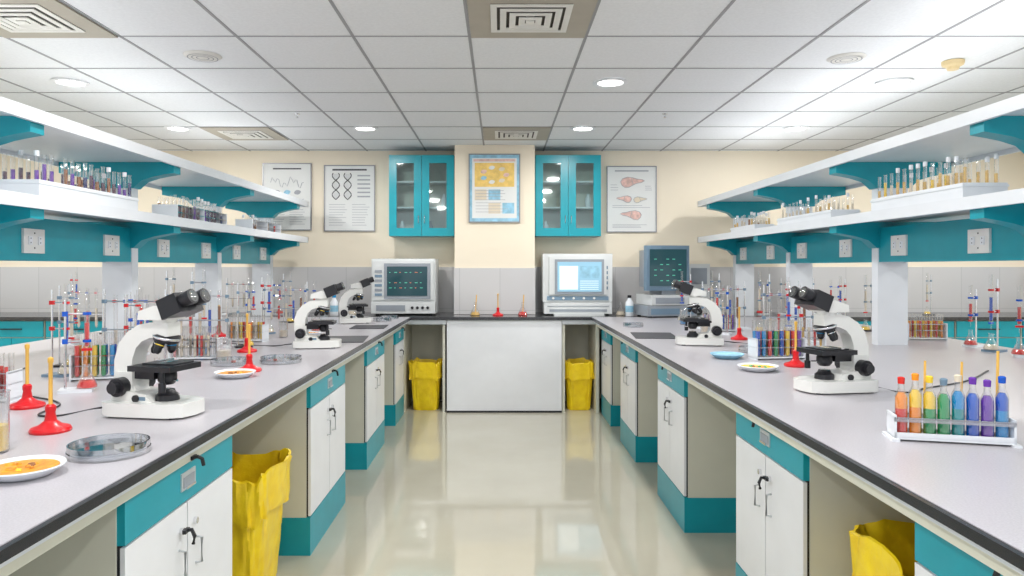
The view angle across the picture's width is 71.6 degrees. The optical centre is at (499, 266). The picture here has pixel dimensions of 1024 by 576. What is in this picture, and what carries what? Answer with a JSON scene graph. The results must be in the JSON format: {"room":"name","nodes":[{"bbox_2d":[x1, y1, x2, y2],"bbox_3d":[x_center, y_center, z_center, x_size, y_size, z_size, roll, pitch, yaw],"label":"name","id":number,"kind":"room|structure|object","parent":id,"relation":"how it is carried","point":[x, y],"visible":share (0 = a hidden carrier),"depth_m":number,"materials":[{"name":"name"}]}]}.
{"room":"laboratory","nodes":[
{"label":"laboratory","id":0,"kind":"room"},
{"bbox_2d":[454,145,534,313],"bbox_3d":[-0.052,-0.371,7.219,0.805,1.678,0.382,0,0,0],"label":"wall pillar","id":1,"kind":"structure","parent":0,"point":[492,259],"depth_m":7.04,"materials":[{"name":"beige paint"}]},
{"bbox_2d":[469,154,519,222],"bbox_3d":[-0.055,-0.780,7.028,0.510,0.680,0.020,0,0,0],"label":"framed poster","id":2,"kind":"object","parent":1,"relation":"attached to","point":[494,179],"visible":1,"depth_m":7.02,"materials":[{"name":"paper"}]},
{"bbox_2d":[276,398,735,575],"bbox_3d":[0.000,1.420,2.950,11.400,0.100,9.100,0,0,0],"label":"floor","id":3,"kind":"structure","parent":0,"point":[444,493],"depth_m":4.00,"materials":[{"name":"tile"}]},
{"bbox_2d":[0,317,411,575],"bbox_3d":[-1.895,0.920,2.935,2.130,0.900,7.470,0,0,0],"label":"workbench","id":4,"kind":"object","parent":3,"relation":"on","point":[166,510],"visible":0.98,"depth_m":2.29,"materials":[{"name":"laminate"}]},
{"bbox_2d":[0,390,10,453],"bbox_3d":[-1.285,0.393,1.800,0.076,0.154,0.076,0,0,0],"label":"beaker","id":5,"kind":"object","parent":4,"relation":"on","point":[4,427],"visible":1,"depth_m":1.80,"materials":[{"name":"clear glass"}]},
{"bbox_2d":[0,352,22,402],"bbox_3d":[-1.820,0.386,2.480,0.240,0.168,0.090,0,0,-6],"label":"test tube rack","id":6,"kind":"object","parent":4,"relation":"on","point":[10,379],"visible":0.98,"depth_m":2.49,"materials":[{"name":"white plastic"}]},
{"bbox_2d":[8,343,45,409],"bbox_3d":[-1.585,0.363,2.380,0.108,0.214,0.108,0,0,0],"label":"stand","id":7,"kind":"object","parent":4,"relation":"on","point":[27,402],"visible":0.98,"depth_m":2.37,"materials":[{"name":"red plastic"}]},
{"bbox_2d":[0,455,66,482],"bbox_3d":[-1.075,0.458,1.600,0.170,0.025,0.170,0,0,0],"label":"plate","id":8,"kind":"object","parent":4,"relation":"on","point":[23,468],"visible":1,"depth_m":1.60,"materials":[{"name":"ceramic"}]},
{"bbox_2d":[28,357,72,435],"bbox_3d":[-1.285,0.363,2.030,0.108,0.214,0.108,0,0,0],"label":"stand","id":9,"kind":"object","parent":4,"relation":"on","point":[50,425],"visible":1,"depth_m":2.02,"materials":[{"name":"red plastic"}]},
{"bbox_2d":[41,285,70,377],"bbox_3d":[-1.892,0.272,3.059,0.120,0.396,0.076,0,0,7],"label":"stand","id":10,"kind":"object","parent":4,"relation":"on","point":[60,373],"visible":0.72,"depth_m":3.06,"materials":[{"name":"white metal"}]},
{"bbox_2d":[23,367,101,416],"bbox_3d":[-1.807,0.459,2.717,0.248,0.030,1.388,0,0,-44],"label":"power cable","id":11,"kind":"object","parent":4,"relation":"on","point":[59,403],"visible":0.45,"depth_m":2.34,"materials":[{"name":"black plastic"}]},
{"bbox_2d":[53,281,74,367],"bbox_3d":[-2.043,0.268,3.349,0.109,0.404,0.070,0,0,5],"label":"stand","id":12,"kind":"object","parent":4,"relation":"on","point":[59,297],"visible":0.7,"depth_m":3.35,"materials":[{"name":"white plastic"}]},
{"bbox_2d":[60,298,81,344],"bbox_3d":[-2.593,0.314,4.300,0.108,0.312,0.068,0,0,4],"label":"stand","id":13,"kind":"object","parent":4,"relation":"on","point":[75,310],"visible":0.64,"depth_m":4.29,"materials":[{"name":"grey metal"}]},
{"bbox_2d":[57,300,97,393],"bbox_3d":[-1.593,0.285,2.683,0.128,0.371,0.081,0,0,-24],"label":"stand","id":14,"kind":"object","parent":4,"relation":"on","point":[83,386],"visible":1,"depth_m":2.67,"materials":[{"name":"white plastic"}]},
{"bbox_2d":[60,284,101,339],"bbox_3d":[-2.650,0.290,4.650,0.380,0.360,0.120,0,0,-6],"label":"frame","id":15,"kind":"object","parent":4,"relation":"on","point":[96,314],"visible":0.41,"depth_m":4.65,"materials":[{"name":"white plastic"}]},
{"bbox_2d":[69,331,126,381],"bbox_3d":[-1.660,0.371,2.980,0.240,0.198,0.090,0,0,-17],"label":"test tube rack","id":16,"kind":"object","parent":4,"relation":"on","point":[75,360],"visible":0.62,"depth_m":2.95,"materials":[{"name":"white plastic"}]},
{"bbox_2d":[65,433,150,463],"bbox_3d":[-0.985,0.455,1.790,0.190,0.030,0.190,0,0,0],"label":"petri dish","id":17,"kind":"object","parent":4,"relation":"on","point":[114,449],"visible":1,"depth_m":1.77,"materials":[{"name":"glass"}]},
{"bbox_2d":[124,294,140,331],"bbox_3d":[-1.713,0.288,3.319,0.110,0.363,0.070,0,0,8],"label":"stand","id":18,"kind":"object","parent":4,"relation":"on","point":[126,305],"visible":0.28,"depth_m":3.32,"materials":[{"name":"white metal"}]},
{"bbox_2d":[91,289,177,362],"bbox_3d":[-1.800,0.290,3.500,0.380,0.360,0.120,0,0,6],"label":"frame","id":19,"kind":"object","parent":4,"relation":"on","point":[104,301],"visible":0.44,"depth_m":3.51,"materials":[{"name":"white plastic"}]},
{"bbox_2d":[128,292,149,354],"bbox_3d":[-1.942,0.288,3.798,0.125,0.363,0.080,0,0,17],"label":"stand","id":20,"kind":"object","parent":4,"relation":"on","point":[130,319],"visible":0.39,"depth_m":3.80,"materials":[{"name":"white metal"}]},
{"bbox_2d":[0,96,307,344],"bbox_3d":[-2.300,-0.095,3.625,0.740,1.130,7.050,0,0,0],"label":"shelf rack","id":21,"kind":"object","parent":4,"relation":"on","point":[33,227],"visible":0.98,"depth_m":4.25,"materials":[{"name":"white metal"}]},
{"bbox_2d":[0,150,138,210],"bbox_3d":[-2.100,-0.410,3.500,0.208,0.238,0.848,0,0,0],"label":"tray","id":22,"kind":"object","parent":21,"relation":"on","point":[68,190],"visible":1,"depth_m":3.33,"materials":[{"name":"white plastic"}]},
{"bbox_2d":[152,195,226,223],"bbox_3d":[-2.100,-0.382,4.850,0.160,0.182,0.808,0,0,0],"label":"tube rack","id":23,"kind":"object","parent":21,"relation":"on","point":[176,210],"visible":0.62,"depth_m":4.77,"materials":[{"name":"white plastic"}]},
{"bbox_2d":[235,215,280,232],"bbox_3d":[-2.100,-0.363,6.200,0.140,0.145,0.758,0,0,0],"label":"tube rack","id":24,"kind":"object","parent":21,"relation":"on","point":[248,223],"visible":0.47,"depth_m":6.13,"materials":[{"name":"white plastic"}]},
{"bbox_2d":[102,288,210,419],"bbox_3d":[-1.082,0.269,2.265,0.302,0.403,0.192,0,0,14],"label":"microscope","id":25,"kind":"object","parent":4,"relation":"on","point":[133,393],"visible":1,"depth_m":2.23,"materials":[{"name":"plastic"}]},
{"bbox_2d":[168,326,222,359],"bbox_3d":[-1.550,0.386,3.620,0.240,0.168,0.090,0,0,-6],"label":"test tube rack","id":26,"kind":"object","parent":4,"relation":"on","point":[218,345],"visible":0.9,"depth_m":3.61,"materials":[{"name":"white plastic"}]},
{"bbox_2d":[186,268,206,343],"bbox_3d":[-1.842,0.237,4.351,0.126,0.466,0.080,0,0,-4],"label":"stand","id":27,"kind":"object","parent":4,"relation":"on","point":[192,282],"visible":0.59,"depth_m":4.34,"materials":[{"name":"grey metal"}]},
{"bbox_2d":[163,286,235,348],"bbox_3d":[-1.750,0.290,4.130,0.380,0.360,0.120,0,0,-3],"label":"frame","id":28,"kind":"object","parent":4,"relation":"on","point":[226,346],"visible":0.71,"depth_m":4.13,"materials":[{"name":"white plastic"}]},
{"bbox_2d":[216,339,231,359],"bbox_3d":[-1.400,0.416,3.600,0.084,0.108,0.084,0,0,0],"label":"beaker","id":29,"kind":"object","parent":4,"relation":"on","point":[220,354],"visible":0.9,"depth_m":3.57,"materials":[{"name":"clear glass"}]},
{"bbox_2d":[210,356,245,366],"bbox_3d":[-1.300,0.455,3.420,0.180,0.030,0.180,0,0,0],"label":"petri dish","id":30,"kind":"object","parent":4,"relation":"on","point":[213,362],"visible":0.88,"depth_m":3.38,"materials":[{"name":"glass"}]},
{"bbox_2d":[214,368,255,378],"bbox_3d":[-1.130,0.458,3.030,0.170,0.025,0.170,0,0,0],"label":"plate","id":31,"kind":"object","parent":4,"relation":"on","point":[239,373],"visible":1,"depth_m":3.02,"materials":[{"name":"ceramic"}]},
{"bbox_2d":[234,283,253,347],"bbox_3d":[-1.494,0.271,4.153,0.108,0.399,0.069,0,0,-27],"label":"stand","id":32,"kind":"object","parent":4,"relation":"on","point":[238,292],"visible":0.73,"depth_m":4.14,"materials":[{"name":"grey metal"}]},
{"bbox_2d":[237,313,256,352],"bbox_3d":[-1.400,0.363,3.930,0.108,0.214,0.108,0,0,0],"label":"stand","id":33,"kind":"object","parent":4,"relation":"on","point":[244,349],"visible":0.76,"depth_m":3.92,"materials":[{"name":"red plastic"}]},
{"bbox_2d":[228,314,268,341],"bbox_3d":[-1.600,0.386,4.500,0.240,0.168,0.090,0,0,6],"label":"test tube rack","id":34,"kind":"object","parent":4,"relation":"on","point":[259,330],"visible":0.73,"depth_m":4.49,"materials":[{"name":"white plastic"}]},
{"bbox_2d":[238,324,261,371],"bbox_3d":[-1.130,0.363,3.200,0.108,0.214,0.108,0,0,0],"label":"stand","id":35,"kind":"object","parent":4,"relation":"on","point":[249,364],"visible":0.85,"depth_m":3.19,"materials":[{"name":"red plastic"}]},
{"bbox_2d":[245,285,255,320],"bbox_3d":[-1.893,0.293,5.397,0.122,0.354,0.078,0,0,26],"label":"stand","id":36,"kind":"object","parent":4,"relation":"on","point":[253,297],"visible":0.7,"depth_m":5.38,"materials":[{"name":"white plastic"}]},
{"bbox_2d":[260,277,275,333],"bbox_3d":[-1.643,0.259,4.996,0.128,0.422,0.082,0,0,32],"label":"stand","id":37,"kind":"object","parent":4,"relation":"on","point":[271,330],"visible":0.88,"depth_m":4.98,"materials":[{"name":"white metal"}]},
{"bbox_2d":[260,354,301,364],"bbox_3d":[-1.080,0.455,3.500,0.200,0.030,0.200,0,0,0],"label":"petri dish","id":38,"kind":"object","parent":4,"relation":"on","point":[287,360],"visible":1,"depth_m":3.47,"materials":[{"name":"glass"}]},
{"bbox_2d":[279,272,293,322],"bbox_3d":[-1.793,0.253,5.998,0.118,0.434,0.075,0,0,13],"label":"stand","id":39,"kind":"object","parent":4,"relation":"on","point":[289,320],"visible":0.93,"depth_m":5.99,"materials":[{"name":"white plastic"}]},
{"bbox_2d":[263,282,310,330],"bbox_3d":[-1.600,0.290,5.300,0.380,0.360,0.120,0,0,0],"label":"frame","id":40,"kind":"object","parent":4,"relation":"on","point":[293,308],"visible":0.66,"depth_m":5.30,"materials":[{"name":"grey metal"}]},
{"bbox_2d":[293,282,344,348],"bbox_3d":[-1.052,0.279,4.152,0.286,0.382,0.182,0,0,-6],"label":"microscope","id":41,"kind":"object","parent":4,"relation":"on","point":[303,339],"visible":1,"depth_m":4.11,"materials":[{"name":"plastic"}]},
{"bbox_2d":[330,336,367,342],"bbox_3d":[-1.000,0.468,4.600,0.260,0.004,0.400,0,0,-6],"label":"mat","id":42,"kind":"object","parent":4,"relation":"on","point":[345,339],"visible":0.57,"depth_m":4.62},
{"bbox_2d":[339,276,373,323],"bbox_3d":[-1.203,0.275,5.955,0.293,0.390,0.186,0,0,-16],"label":"microscope","id":43,"kind":"object","parent":4,"relation":"on","point":[344,317],"visible":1,"depth_m":5.91,"materials":[{"name":"plastic"}]},
{"bbox_2d":[349,325,387,328],"bbox_3d":[-1.020,0.468,5.550,0.260,0.004,0.340,0,0,-3],"label":"mat","id":44,"kind":"object","parent":4,"relation":"on","point":[355,326],"visible":1,"depth_m":5.46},
{"bbox_2d":[231,448,291,575],"bbox_3d":[-1.129,1.096,3.018,0.401,0.548,0.507,0,0,0],"label":"bin","id":45,"kind":"object","parent":3,"relation":"on","point":[260,482],"visible":0.48,"depth_m":2.91,"materials":[{"name":"plastic"}]},
{"bbox_2d":[408,357,442,409],"bbox_3d":[-0.715,1.132,6.901,0.335,0.476,0.326,0,0,0],"label":"bin","id":46,"kind":"object","parent":3,"relation":"on","point":[425,375],"visible":0.98,"depth_m":6.78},
{"bbox_2d":[0,312,1023,412],"bbox_3d":[0.000,0.920,7.022,11.180,0.900,0.725,0,0,0],"label":"workbench","id":47,"kind":"object","parent":3,"relation":"on","point":[507,363],"visible":0.27,"depth_m":6.68,"materials":[{"name":"white laminate"}]},
{"bbox_2d":[222,278,251,314],"bbox_3d":[-2.550,0.290,7.050,0.380,0.360,0.120,0,0,0],"label":"frame","id":48,"kind":"object","parent":47,"relation":"on","point":[227,284],"visible":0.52,"depth_m":7.05,"materials":[{"name":"white metal"}]},
{"bbox_2d":[330,295,337,315],"bbox_3d":[-1.600,0.370,6.850,0.077,0.200,0.077,0,0,0],"label":"bottle","id":49,"kind":"object","parent":47,"relation":"on","point":[334,303],"visible":0.91,"depth_m":6.82,"materials":[{"name":"white plastic"}]},
{"bbox_2d":[371,259,438,314],"bbox_3d":[-0.940,0.194,7.074,0.620,0.552,0.412,0,0,0],"label":"monitor","id":50,"kind":"object","parent":47,"relation":"on","point":[399,286],"visible":0.99,"depth_m":6.88,"materials":[{"name":"plastic"}]},
{"bbox_2d":[0,312,1023,319],"bbox_3d":[0.000,0.485,7.022,11.180,0.030,0.725,0,0,0],"label":"countertop","id":51,"kind":"structure","parent":47,"relation":"on","point":[3,315],"depth_m":6.74,"materials":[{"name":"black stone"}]},
{"bbox_2d":[541,254,611,315],"bbox_3d":[0.760,0.170,7.050,0.680,0.600,0.500,0,0,0],"label":"monitor","id":52,"kind":"object","parent":47,"relation":"on","point":[571,284],"visible":1,"depth_m":6.92,"materials":[{"name":"plastic"}]},
{"bbox_2d":[625,295,633,315],"bbox_3d":[1.240,0.370,6.800,0.077,0.200,0.077,0,0,0],"label":"bottle","id":53,"kind":"object","parent":47,"relation":"on","point":[629,308],"visible":1,"depth_m":6.77,"materials":[{"name":"white plastic"}]},
{"bbox_2d":[633,245,696,317],"bbox_3d":[1.560,0.135,6.778,0.480,0.670,0.424,0,0,-10],"label":"monitor","id":54,"kind":"object","parent":47,"relation":"on","point":[659,265],"visible":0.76,"depth_m":6.59,"materials":[{"name":"plastic"}]},
{"bbox_2d":[683,264,709,313],"bbox_3d":[1.980,0.220,7.197,0.220,0.500,0.266,0,0,0],"label":"computer tower","id":55,"kind":"object","parent":47,"relation":"on","point":[699,273],"visible":0.26,"depth_m":7.07,"materials":[{"name":"plastic"}]},
{"bbox_2d":[776,278,815,314],"bbox_3d":[2.950,0.290,7.050,0.380,0.360,0.120,0,0,0],"label":"frame","id":56,"kind":"object","parent":47,"relation":"on","point":[784,284],"visible":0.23,"depth_m":7.05,"materials":[{"name":"grey metal"}]},
{"bbox_2d":[922,275,935,314],"bbox_3d":[4.194,0.263,6.947,0.112,0.415,0.071,0,0,-29],"label":"stand","id":57,"kind":"object","parent":47,"relation":"on","point":[927,293],"visible":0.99,"depth_m":6.93,"materials":[{"name":"grey metal"}]},
{"bbox_2d":[565,357,593,409],"bbox_3d":[0.760,1.132,6.901,0.294,0.476,0.313,0,0,0],"label":"bin","id":58,"kind":"object","parent":3,"relation":"on","point":[579,372],"visible":0.95,"depth_m":6.78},
{"bbox_2d":[591,317,1023,575],"bbox_3d":[1.915,0.920,2.935,2.130,0.900,7.470,0,0,0],"label":"workbench","id":59,"kind":"object","parent":3,"relation":"on","point":[761,459],"visible":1,"depth_m":2.52,"materials":[{"name":"laminate"}]},
{"bbox_2d":[630,332,674,338],"bbox_3d":[1.050,0.468,4.850,0.280,0.004,0.420,0,0,6],"label":"mat","id":60,"kind":"object","parent":59,"relation":"on","point":[638,335],"visible":0.86,"depth_m":4.82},
{"bbox_2d":[671,279,723,345],"bbox_3d":[1.192,0.273,4.302,0.296,0.394,0.188,0,0,6],"label":"microscope","id":61,"kind":"object","parent":59,"relation":"on","point":[713,336],"visible":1,"depth_m":4.26,"materials":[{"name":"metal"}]},
{"bbox_2d":[710,273,720,306],"bbox_3d":[1.693,0.249,5.598,0.120,0.443,0.076,0,0,-19],"label":"stand","id":62,"kind":"object","parent":59,"relation":"on","point":[719,280],"visible":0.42,"depth_m":5.60,"materials":[{"name":"grey metal"}]},
{"bbox_2d":[701,308,736,331],"bbox_3d":[1.600,0.386,5.200,0.240,0.168,0.090,0,0,6],"label":"test tube rack","id":63,"kind":"object","parent":59,"relation":"on","point":[733,322],"visible":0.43,"depth_m":5.17,"materials":[{"name":"white plastic"}]},
{"bbox_2d":[715,283,731,334],"bbox_3d":[1.543,0.288,4.954,0.126,0.364,0.080,0,0,29],"label":"stand","id":64,"kind":"object","parent":59,"relation":"on","point":[727,292],"visible":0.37,"depth_m":4.93,"materials":[{"name":"white plastic"}]},
{"bbox_2d":[697,281,750,328],"bbox_3d":[1.700,0.290,5.400,0.380,0.360,0.120,0,0,0],"label":"frame","id":65,"kind":"object","parent":59,"relation":"on","point":[702,288],"visible":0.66,"depth_m":5.40,"materials":[{"name":"white metal"}]},
{"bbox_2d":[710,351,743,359],"bbox_3d":[1.170,0.458,3.660,0.170,0.025,0.170,0,0,0],"label":"dish","id":66,"kind":"object","parent":59,"relation":"on","point":[719,354],"visible":1,"depth_m":3.64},
{"bbox_2d":[731,307,747,339],"bbox_3d":[1.550,0.363,4.600,0.108,0.214,0.108,0,0,0],"label":"stand","id":67,"kind":"object","parent":59,"relation":"on","point":[739,336],"visible":1,"depth_m":4.59,"materials":[{"name":"red plastic"}]},
{"bbox_2d":[737,362,778,371],"bbox_3d":[1.170,0.458,3.220,0.180,0.025,0.180,0,0,0],"label":"plate","id":68,"kind":"object","parent":59,"relation":"on","point":[751,367],"visible":1,"depth_m":3.20,"materials":[{"name":"ceramic"}]},
{"bbox_2d":[756,274,770,330],"bbox_3d":[1.893,0.249,5.104,0.120,0.442,0.076,0,0,31],"label":"stand","id":69,"kind":"object","parent":59,"relation":"on","point":[769,282],"visible":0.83,"depth_m":5.10,"materials":[{"name":"grey metal"}]},
{"bbox_2d":[748,319,805,359],"bbox_3d":[1.420,0.371,3.640,0.270,0.198,0.090,0,0,-9],"label":"test tube rack","id":70,"kind":"object","parent":59,"relation":"on","point":[765,344],"visible":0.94,"depth_m":3.62,"materials":[{"name":"white plastic"}]},
{"bbox_2d":[762,285,818,343],"bbox_3d":[1.780,0.290,4.380,0.380,0.360,0.120,0,0,-6],"label":"frame","id":71,"kind":"object","parent":59,"relation":"on","point":[764,294],"visible":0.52,"depth_m":4.38,"materials":[{"name":"white metal"}]},
{"bbox_2d":[785,281,799,329],"bbox_3d":[1.893,0.267,4.604,0.123,0.406,0.078,0,0,32],"label":"stand","id":72,"kind":"object","parent":59,"relation":"on","point":[787,297],"visible":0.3,"depth_m":4.58,"materials":[{"name":"silver metal"}]},
{"bbox_2d":[784,321,803,367],"bbox_3d":[1.400,0.363,3.360,0.108,0.214,0.108,0,0,0],"label":"stand","id":73,"kind":"object","parent":59,"relation":"on","point":[795,362],"visible":0.88,"depth_m":3.35,"materials":[{"name":"red plastic"}]},
{"bbox_2d":[785,285,802,330],"bbox_3d":[1.612,0.273,3.901,0.120,0.395,0.076,0,0,4],"label":"stand","id":74,"kind":"object","parent":59,"relation":"on","point":[788,314],"visible":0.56,"depth_m":3.90,"materials":[{"name":"silver metal"}]},
{"bbox_2d":[780,319,825,346],"bbox_3d":[1.750,0.386,4.100,0.240,0.168,0.055,0,0,6],"label":"test tube rack","id":75,"kind":"object","parent":59,"relation":"on","point":[822,342],"visible":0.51,"depth_m":4.09,"materials":[{"name":"white plastic"}]},
{"bbox_2d":[788,286,877,394],"bbox_3d":[1.252,0.271,2.696,0.299,0.398,0.190,0,0,-14],"label":"microscope","id":76,"kind":"object","parent":59,"relation":"on","point":[852,373],"visible":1,"depth_m":2.66,"materials":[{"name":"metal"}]},
{"bbox_2d":[839,277,846,315],"bbox_3d":[2.794,0.273,5.796,0.120,0.394,0.076,0,0,-33],"label":"stand","id":77,"kind":"object","parent":59,"relation":"on","point":[845,285],"visible":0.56,"depth_m":5.78,"materials":[{"name":"silver metal"}]},
{"bbox_2d":[698,93,1023,344],"bbox_3d":[2.360,-0.095,3.625,0.740,1.130,7.050,0,0,0],"label":"shelf rack","id":78,"kind":"object","parent":59,"relation":"on","point":[990,226],"visible":1,"depth_m":4.25,"materials":[{"name":"white metal"}]},
{"bbox_2d":[730,211,774,231],"bbox_3d":[2.160,-0.379,6.100,0.168,0.177,0.608,0,0,0],"label":"tray","id":79,"kind":"object","parent":78,"relation":"on","point":[753,225],"visible":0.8,"depth_m":5.94,"materials":[{"name":"white plastic"}]},
{"bbox_2d":[777,193,860,224],"bbox_3d":[2.165,-0.384,4.880,0.188,0.186,0.868,0,0,0],"label":"tray","id":80,"kind":"object","parent":78,"relation":"on","point":[833,212],"visible":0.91,"depth_m":4.68,"materials":[{"name":"white plastic"}]},
{"bbox_2d":[870,153,1008,210],"bbox_3d":[2.160,-0.405,3.550,0.208,0.228,0.788,0,0,0],"label":"tray","id":81,"kind":"object","parent":78,"relation":"on","point":[962,189],"visible":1,"depth_m":3.37,"materials":[{"name":"white plastic"}]},
{"bbox_2d":[862,278,871,331],"bbox_3d":[2.693,0.263,5.197,0.112,0.413,0.071,0,0,-22],"label":"stand","id":82,"kind":"object","parent":59,"relation":"on","point":[865,328],"visible":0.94,"depth_m":5.19,"materials":[{"name":"grey metal"}]},
{"bbox_2d":[908,313,947,339],"bbox_3d":[2.750,0.386,4.600,0.240,0.168,0.090,0,0,6],"label":"test tube rack","id":83,"kind":"object","parent":59,"relation":"on","point":[920,329],"visible":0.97,"depth_m":4.58,"materials":[{"name":"white plastic"}]},
{"bbox_2d":[878,370,988,392],"bbox_3d":[1.838,0.460,2.901,0.926,0.032,0.175,0,0,-29],"label":"power cable","id":84,"kind":"object","parent":59,"relation":"on","point":[986,370],"visible":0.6,"depth_m":2.78,"materials":[{"name":"black plastic"}]},
{"bbox_2d":[882,351,1022,448],"bbox_3d":[1.215,0.348,1.920,0.306,0.243,0.098,0,0,14],"label":"rack","id":85,"kind":"object","parent":59,"relation":"on","point":[965,417],"visible":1,"depth_m":1.90,"materials":[{"name":"white plastic"}]},
{"bbox_2d":[962,289,984,347],"bbox_3d":[2.793,0.288,4.196,0.126,0.364,0.080,0,0,-34],"label":"stand","id":86,"kind":"object","parent":59,"relation":"on","point":[967,343],"visible":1,"depth_m":4.18,"materials":[{"name":"white plastic"}]},
{"bbox_2d":[981,274,1007,352],"bbox_3d":[2.743,0.256,3.946,0.130,0.429,0.083,0,0,-31],"label":"stand","id":87,"kind":"object","parent":59,"relation":"on","point":[993,348],"visible":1,"depth_m":3.93,"materials":[{"name":"silver metal"}]},
{"bbox_2d":[1011,286,1023,357],"bbox_3d":[2.743,0.284,3.704,0.129,0.373,0.082,0,0,25],"label":"stand","id":88,"kind":"object","parent":59,"relation":"on","point":[1018,353],"visible":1,"depth_m":3.71,"materials":[{"name":"white plastic"}]},
{"bbox_2d":[849,519,917,575],"bbox_3d":[1.228,1.060,1.917,0.448,0.621,0.448,0,0,0],"label":"bin","id":89,"kind":"object","parent":3,"relation":"on","point":[884,547],"visible":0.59,"depth_m":2.10,"materials":[{"name":"plastic"}]},
{"bbox_2d":[0,0,1023,150],"bbox_3d":[0.000,-1.258,2.950,11.400,0.103,9.100,0,0,0],"label":"ceiling","id":90,"kind":"structure","parent":0,"point":[726,75],"depth_m":4.42,"materials":[{"name":"white tile"}]},
{"bbox_2d":[0,0,117,37],"bbox_3d":[-2.295,-1.191,3.420,0.590,0.030,0.590,0,0,0],"label":"air diffuser","id":91,"kind":"object","parent":90,"relation":"attached to","point":[18,18],"depth_m":3.45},
{"bbox_2d":[50,78,90,86],"bbox_3d":[-2.800,-1.201,4.630,0.230,0.010,0.230,0,0,0],"label":"recessed light","id":92,"kind":"object","parent":90,"relation":"in","point":[70,82],"visible":1,"depth_m":4.62,"materials":[{"name":"white glass"}]},
{"bbox_2d":[163,126,191,130],"bbox_3d":[-2.800,-1.201,6.170,0.230,0.010,0.230,0,0,0],"label":"recessed light","id":93,"kind":"object","parent":90,"relation":"in","point":[172,128],"visible":1,"depth_m":6.16,"materials":[{"name":"white glass"}]},
{"bbox_2d":[183,50,221,61],"bbox_3d":[-1.700,-1.201,4.060,0.210,0.014,0.210,0,0,0],"label":"ceiling speaker","id":94,"kind":"object","parent":90,"relation":"attached to","point":[199,55],"depth_m":4.03},
{"bbox_2d":[200,127,288,139],"bbox_3d":[-2.295,-1.191,6.420,0.590,0.030,0.590,0,0,0],"label":"air diffuser","id":95,"kind":"object","parent":90,"relation":"attached to","point":[226,133],"depth_m":6.34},
{"bbox_2d":[352,126,378,130],"bbox_3d":[-1.170,-1.201,6.170,0.230,0.010,0.230,0,0,0],"label":"recessed light","id":96,"kind":"object","parent":90,"relation":"in","point":[358,128],"visible":1,"depth_m":6.16,"materials":[{"name":"white glass"}]},
{"bbox_2d":[483,127,550,139],"bbox_3d":[0.145,-1.191,6.420,0.590,0.030,0.590,0,0,0],"label":"air diffuser","id":97,"kind":"object","parent":90,"relation":"attached to","point":[490,133],"depth_m":6.34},
{"bbox_2d":[467,0,597,37],"bbox_3d":[0.145,-1.191,3.420,0.590,0.030,0.590,0,0,0],"label":"air diffuser","id":98,"kind":"object","parent":90,"relation":"attached to","point":[487,18],"depth_m":3.41,"materials":[{"name":"metal"}]},
{"bbox_2d":[570,126,595,130],"bbox_3d":[0.720,-1.201,6.170,0.230,0.010,0.230,0,0,0],"label":"recessed light","id":99,"kind":"object","parent":90,"relation":"in","point":[576,128],"visible":1,"depth_m":6.16,"materials":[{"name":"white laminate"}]},
{"bbox_2d":[593,78,627,86],"bbox_3d":[0.720,-1.201,4.630,0.230,0.010,0.230,0,0,0],"label":"recessed light","id":100,"kind":"object","parent":90,"relation":"in","point":[604,82],"visible":1,"depth_m":4.62,"materials":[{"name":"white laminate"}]},
{"bbox_2d":[782,126,809,130],"bbox_3d":[2.570,-1.201,6.170,0.230,0.010,0.230,0,0,0],"label":"recessed light","id":101,"kind":"object","parent":90,"relation":"in","point":[791,128],"visible":1,"depth_m":6.16,"materials":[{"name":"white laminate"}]},
{"bbox_2d":[826,52,866,63],"bbox_3d":[2.000,-1.201,4.100,0.210,0.014,0.210,0,0,0],"label":"ceiling speaker","id":102,"kind":"object","parent":90,"relation":"attached to","point":[847,58],"depth_m":4.07},
{"bbox_2d":[874,78,913,86],"bbox_3d":[2.570,-1.201,4.630,0.230,0.010,0.230,0,0,0],"label":"recessed light","id":103,"kind":"object","parent":90,"relation":"in","point":[893,82],"visible":1,"depth_m":4.62,"materials":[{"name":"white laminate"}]},
{"bbox_2d":[941,58,964,70],"bbox_3d":[2.660,-1.183,4.170,0.120,0.050,0.120,0,0,0],"label":"smoke detector","id":104,"kind":"object","parent":90,"relation":"attached to","point":[951,64],"visible":1,"depth_m":4.14,"materials":[{"name":"plastic"}]},
{"bbox_2d":[0,151,1023,397],"bbox_3d":[0.000,0.080,7.454,11.400,2.580,0.132,0,0,0],"label":"wall","id":105,"kind":"structure","parent":0,"point":[684,178],"depth_m":7.40,"materials":[{"name":"beige paint"}]},
{"bbox_2d":[262,163,311,230],"bbox_3d":[-2.215,-0.730,7.389,0.510,0.700,0.020,0,0,0],"label":"framed poster","id":106,"kind":"object","parent":105,"relation":"attached to","point":[293,179],"visible":0.58,"depth_m":7.39,"materials":[{"name":"paper"}]},
{"bbox_2d":[324,165,374,230],"bbox_3d":[-1.565,-0.715,7.389,0.530,0.690,0.020,0,0,0],"label":"framed poster","id":107,"kind":"object","parent":105,"relation":"attached to","point":[349,190],"visible":1,"depth_m":7.39,"materials":[{"name":"paper"}]},
{"bbox_2d":[389,155,454,236],"bbox_3d":[-0.785,-0.715,7.237,0.650,0.810,0.323,0,0,0],"label":"upper cabinet","id":108,"kind":"object","parent":105,"relation":"attached to","point":[421,187],"visible":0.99,"depth_m":7.10,"materials":[{"name":"teal laminate"}]},
{"bbox_2d":[535,155,600,236],"bbox_3d":[0.682,-0.715,7.237,0.655,0.810,0.323,0,0,0],"label":"upper cabinet","id":109,"kind":"object","parent":105,"relation":"attached to","point":[567,187],"visible":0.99,"depth_m":7.10,"materials":[{"name":"teal laminate"}]},
{"bbox_2d":[607,166,656,231],"bbox_3d":[1.370,-0.705,7.389,0.520,0.690,0.020,0,0,0],"label":"framed poster","id":110,"kind":"object","parent":105,"relation":"attached to","point":[631,190],"visible":1,"depth_m":7.39,"materials":[{"name":"paper"}]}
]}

